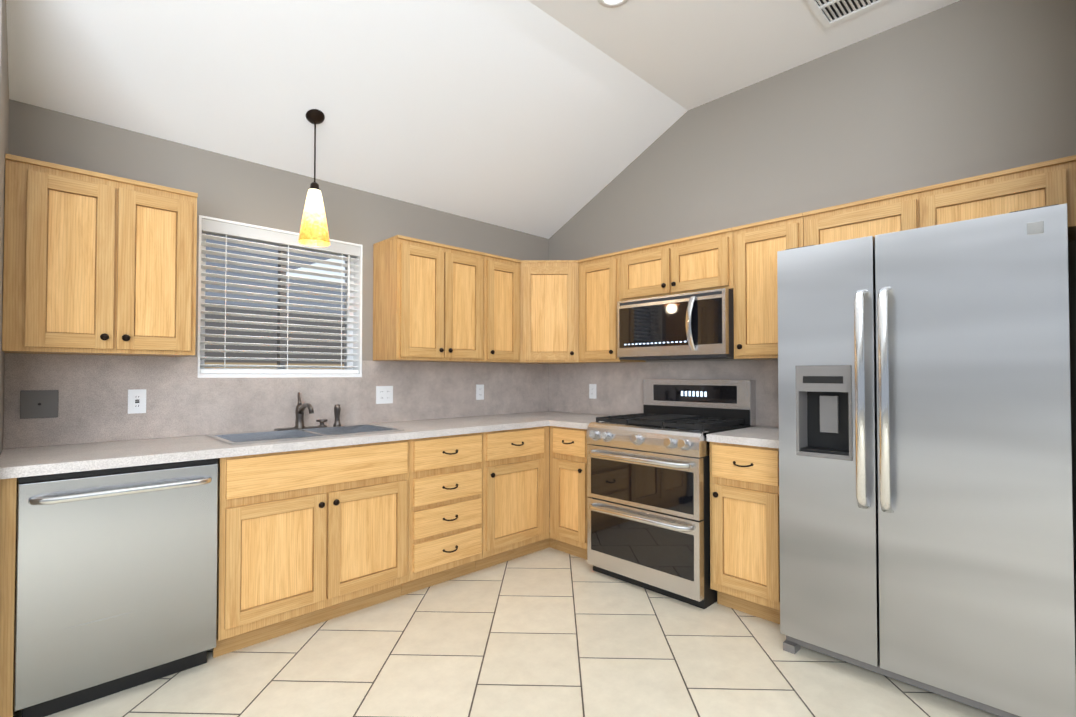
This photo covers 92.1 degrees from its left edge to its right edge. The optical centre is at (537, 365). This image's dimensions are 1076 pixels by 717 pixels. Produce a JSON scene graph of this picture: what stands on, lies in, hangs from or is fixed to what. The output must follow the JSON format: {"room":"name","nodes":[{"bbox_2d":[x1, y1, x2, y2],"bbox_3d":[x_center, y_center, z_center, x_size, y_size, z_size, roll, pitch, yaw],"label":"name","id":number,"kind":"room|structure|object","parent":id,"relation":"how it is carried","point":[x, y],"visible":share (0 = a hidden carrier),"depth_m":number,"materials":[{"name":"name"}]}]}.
{"room":"kitchen","nodes":[
{"label":"kitchen","id":0,"kind":"room"},
{"bbox_2d":[0,0,15,454],"bbox_3d":[-2.064,-0.125,1.855,0.200,2.768,0.694,1,-1,-44],"label":"wall","id":1,"kind":"structure","parent":0,"point":[7,106],"depth_m":1.95,"materials":[{"name":"grey paint"}]},
{"bbox_2d":[9,101,547,474],"bbox_3d":[-1.150,0.070,3.363,3.618,2.430,0.150,1,-1,-44],"label":"wall","id":2,"kind":"structure","parent":0,"point":[232,190],"depth_m":2.95,"materials":[{"name":"grey paint"}]},
{"bbox_2d":[2,153,197,356],"bbox_3d":[-1.904,-0.427,2.289,0.625,0.753,0.350,1,-1,-44],"label":"upper cabinet","id":3,"kind":"object","parent":2,"relation":"attached to","point":[95,263],"visible":1,"depth_m":2.16,"materials":[{"name":"brown wood"}]},
{"bbox_2d":[3,353,546,448],"bbox_3d":[-1.076,0.169,3.322,3.266,0.401,0.007,1,-1,-44],"label":"backsplash","id":4,"kind":"structure","parent":2,"relation":"attached to","point":[182,399],"depth_m":2.73,"materials":[{"name":"laminate"}]},
{"bbox_2d":[20,390,58,418],"bbox_3d":[-2.166,0.168,2.255,0.120,0.120,0.008,1,-1,-44],"label":"blank wall plate","id":5,"kind":"object","parent":4,"relation":"attached to","point":[38,403],"visible":1,"depth_m":2.25,"materials":[{"name":"grey plastic"}]},
{"bbox_2d":[128,389,145,413],"bbox_3d":[-1.923,0.172,2.490,0.070,0.115,0.010,1,-1,-44],"label":"outlet","id":6,"kind":"object","parent":4,"relation":"attached to","point":[136,400],"visible":1,"depth_m":2.49,"materials":[{"name":"white plastic"}]},
{"bbox_2d":[376,386,392,403],"bbox_3d":[-1.000,0.191,3.385,0.116,0.115,0.008,1,-1,-44],"label":"electrical outlet","id":7,"kind":"object","parent":4,"relation":"attached to","point":[384,394],"visible":1,"depth_m":3.38,"materials":[{"name":"white plastic"}]},
{"bbox_2d":[476,384,483,399],"bbox_3d":[-0.438,0.201,3.930,0.070,0.115,0.008,1,-1,-44],"label":"electrical outlet","id":8,"kind":"object","parent":4,"relation":"attached to","point":[479,392],"visible":1,"depth_m":3.93,"materials":[{"name":"white plastic"}]},
{"bbox_2d":[200,218,359,372],"bbox_3d":[-1.461,-0.358,3.013,0.860,0.806,0.070,1,-1,-44],"label":"window blinds","id":9,"kind":"object","parent":2,"relation":"attached to","point":[230,230],"visible":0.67,"depth_m":2.96,"materials":[{"name":"white plastic"}]},
{"bbox_2d":[373,235,484,361],"bbox_3d":[-0.704,-0.407,3.453,0.664,0.753,0.350,1,-1,-44],"label":"upper cabinet","id":10,"kind":"object","parent":2,"relation":"attached to","point":[428,301],"visible":1,"depth_m":3.29,"materials":[{"name":"brown wood"}]},
{"bbox_2d":[468,253,520,362],"bbox_3d":[-0.343,-0.401,3.803,0.337,0.753,0.350,1,-1,-44],"label":"upper cabinet","id":11,"kind":"object","parent":2,"relation":"attached to","point":[501,343],"visible":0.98,"depth_m":3.69,"materials":[{"name":"brown wood"}]},
{"bbox_2d":[6,0,959,238],"bbox_3d":[0.000,-1.507,-1.660,9.300,0.888,9.300,1,-1,-44],"label":"ceiling","id":12,"kind":"structure","parent":0,"point":[547,119],"depth_m":2.69,"materials":[{"name":"white paint"}]},
{"bbox_2d":[298,109,329,246],"bbox_3d":[-1.170,-0.984,2.718,0.154,0.688,0.154,1,-1,-44],"label":"pendant lamp","id":13,"kind":"object","parent":12,"relation":"hanging from","point":[314,230],"visible":1,"depth_m":2.68,"materials":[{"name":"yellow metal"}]},
{"bbox_2d":[597,0,627,7],"bbox_3d":[0.359,-1.755,2.460,0.160,0.007,0.160,1,-1,-44],"label":"recessed light","id":14,"kind":"object","parent":12,"relation":"in","point":[611,3],"visible":1,"depth_m":2.51,"materials":[{"name":"white plastic"}]},
{"bbox_2d":[805,0,889,28],"bbox_3d":[1.459,-1.753,2.456,0.360,0.012,0.290,1,-1,-44],"label":"ceiling vent","id":15,"kind":"object","parent":12,"relation":"in","point":[828,13],"visible":0.98,"depth_m":2.54,"materials":[{"name":"white plastic"}]},
{"bbox_2d":[14,547,999,716],"bbox_3d":[0.000,1.236,-1.708,9.300,0.080,9.300,1,-1,-44],"label":"floor","id":16,"kind":"structure","parent":0,"point":[549,632],"depth_m":2.17,"materials":[{"name":"tile"}]},
{"bbox_2d":[0,478,18,716],"bbox_3d":[-2.020,0.824,1.975,0.051,0.874,0.608,1,-1,-44],"label":"filler panel","id":17,"kind":"object","parent":16,"relation":"on","point":[8,526],"visible":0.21,"depth_m":1.76,"materials":[{"name":"brown wood"}]},
{"bbox_2d":[14,458,217,716],"bbox_3d":[-1.750,0.827,2.165,0.594,0.874,0.675,1,-1,-44],"label":"dishwasher","id":18,"kind":"object","parent":16,"relation":"on","point":[116,587],"visible":0.98,"depth_m":1.94,"materials":[{"name":"silver metal"}]},
{"bbox_2d":[213,440,408,657],"bbox_3d":[-1.223,0.837,2.715,0.904,0.874,0.655,1,-1,-44],"label":"base cabinet","id":19,"kind":"object","parent":16,"relation":"on","point":[307,538],"visible":1,"depth_m":2.45,"materials":[{"name":"brown wood"}]},
{"bbox_2d":[0,392,591,478],"bbox_3d":[-0.856,0.348,3.087,3.259,0.385,0.632,1,-1,-44],"label":"countertop","id":20,"kind":"structure","parent":19,"relation":"on","point":[34,461],"depth_m":2.42,"materials":[{"name":"stone"}]},
{"bbox_2d":[205,423,403,473],"bbox_3d":[-1.220,0.443,2.759,0.850,0.183,0.500,1,-1,-44],"label":"sink","id":21,"kind":"object","parent":20,"relation":"in","point":[299,432],"depth_m":2.77,"materials":[{"name":"metal"}]},
{"bbox_2d":[274,392,340,429],"bbox_3d":[-1.263,0.253,2.924,0.362,0.202,0.250,1,-1,-44],"label":"faucet","id":22,"kind":"object","parent":20,"relation":"on","point":[299,411],"depth_m":2.93,"materials":[{"name":"grey metal"}]},
{"bbox_2d":[402,432,482,595],"bbox_3d":[-0.714,0.846,3.205,0.505,0.874,0.659,1,-1,-44],"label":"drawers","id":23,"kind":"object","parent":16,"relation":"on","point":[445,504],"visible":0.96,"depth_m":2.98,"materials":[{"name":"brown wood"}]},
{"bbox_2d":[475,426,556,571],"bbox_3d":[-0.290,0.853,3.617,0.674,0.874,0.659,1,-1,-44],"label":"base cabinet","id":24,"kind":"object","parent":16,"relation":"on","point":[516,512],"visible":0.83,"depth_m":3.36,"materials":[{"name":"brown wood"}]},
{"bbox_2d":[550,426,588,559],"bbox_3d":[0.423,0.853,3.635,0.659,0.874,0.407,1,-1,-44],"label":"base cabinet","id":25,"kind":"object","parent":16,"relation":"on","point":[568,490],"visible":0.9,"depth_m":3.45,"materials":[{"name":"brown wood"}]},
{"bbox_2d":[548,414,610,428],"bbox_3d":[0.438,0.394,3.626,0.649,0.038,0.364,1,-1,-44],"label":"countertop","id":26,"kind":"structure","parent":25,"relation":"on","point":[579,422],"depth_m":3.54,"materials":[{"name":"stone"}]},
{"bbox_2d":[586,379,755,608],"bbox_3d":[0.796,0.684,3.176,0.753,1.195,0.764,1,-1,-44],"label":"range oven","id":27,"kind":"object","parent":16,"relation":"on","point":[648,498],"visible":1,"depth_m":2.96,"materials":[{"name":"silver metal"}]},
{"bbox_2d":[710,442,779,623],"bbox_3d":[1.249,0.838,2.783,0.659,0.874,0.409,1,-1,-44],"label":"base cabinet","id":28,"kind":"object","parent":16,"relation":"on","point":[744,537],"visible":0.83,"depth_m":2.59,"materials":[{"name":"brown wood"}]},
{"bbox_2d":[706,426,778,447],"bbox_3d":[1.257,0.380,2.793,0.632,0.038,0.420,1,-1,-44],"label":"countertop","id":29,"kind":"structure","parent":28,"relation":"on","point":[761,436],"depth_m":2.66,"materials":[{"name":"stone"}]},
{"bbox_2d":[777,203,1075,716],"bbox_3d":[1.642,0.371,2.228,0.844,1.789,0.908,1,-1,-44],"label":"refrigerator","id":30,"kind":"object","parent":16,"relation":"on","point":[925,478],"visible":1,"depth_m":1.90,"materials":[{"name":"silver metal"}]},
{"bbox_2d":[548,0,1075,655],"bbox_3d":[1.314,-0.244,3.319,0.150,3.057,3.300,1,-1,-44],"label":"wall","id":31,"kind":"structure","parent":0,"point":[960,90],"depth_m":2.77,"materials":[{"name":"grey paint"}]},
{"bbox_2d":[515,260,584,363],"bbox_3d":[0.088,-0.397,4.039,0.608,0.753,0.611,1,-1,-44],"label":"upper cabinet","id":32,"kind":"object","parent":31,"relation":"attached to","point":[549,311],"visible":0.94,"depth_m":3.81,"materials":[{"name":"brown wood"}]},
{"bbox_2d":[578,251,645,362],"bbox_3d":[0.523,-0.401,3.776,0.350,0.753,0.375,1,-1,-44],"label":"upper cabinet","id":33,"kind":"object","parent":31,"relation":"attached to","point":[599,287],"visible":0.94,"depth_m":3.67,"materials":[{"name":"brown wood"}]},
{"bbox_2d":[547,360,778,426],"bbox_3d":[0.860,0.357,3.663,0.006,0.766,2.190,1,-1,-44],"label":"backsplash","id":34,"kind":"structure","parent":31,"relation":"attached to","point":[619,386],"depth_m":3.84,"materials":[{"name":"laminate"}]},
{"bbox_2d":[589,384,595,398],"bbox_3d":[0.432,0.203,4.097,0.008,0.115,0.070,1,-1,-44],"label":"electrical outlet","id":35,"kind":"object","parent":34,"relation":"attached to","point":[592,391],"visible":1,"depth_m":4.09,"materials":[{"name":"white plastic"}]},
{"bbox_2d":[619,228,732,300],"bbox_3d":[0.933,-0.611,3.357,0.350,0.348,0.799,1,-1,-44],"label":"upper cabinet","id":36,"kind":"object","parent":31,"relation":"attached to","point":[698,263],"visible":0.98,"depth_m":3.21,"materials":[{"name":"brown wood"}]},
{"bbox_2d":[617,288,733,360],"bbox_3d":[0.914,-0.235,3.301,0.446,0.385,0.752,1,-1,-44],"label":"microwave","id":37,"kind":"object","parent":36,"relation":"attached to","point":[699,325],"visible":0.98,"depth_m":3.13,"materials":[{"name":"silver metal"}]},
{"bbox_2d":[732,213,803,359],"bbox_3d":[1.345,-0.416,2.929,0.350,0.753,0.379,1,-1,-44],"label":"upper cabinet","id":38,"kind":"object","parent":31,"relation":"attached to","point":[757,246],"visible":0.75,"depth_m":2.86,"materials":[{"name":"brown wood"}]},
{"bbox_2d":[803,155,1075,245],"bbox_3d":[1.827,-0.666,2.436,0.350,0.270,1.003,1,-1,-44],"label":"upper cabinet","id":39,"kind":"object","parent":31,"relation":"attached to","point":[1045,183],"visible":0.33,"depth_m":2.26,"materials":[{"name":"brown wood"}]},
{"bbox_2d":[1072,0,1075,131],"bbox_3d":[2.042,-0.271,1.831,0.842,3.057,0.150,1,-1,-44],"label":"wall","id":40,"kind":"structure","parent":0,"point":[1073,1],"depth_m":2.22,"materials":[{"name":"beige paint"}]}
]}

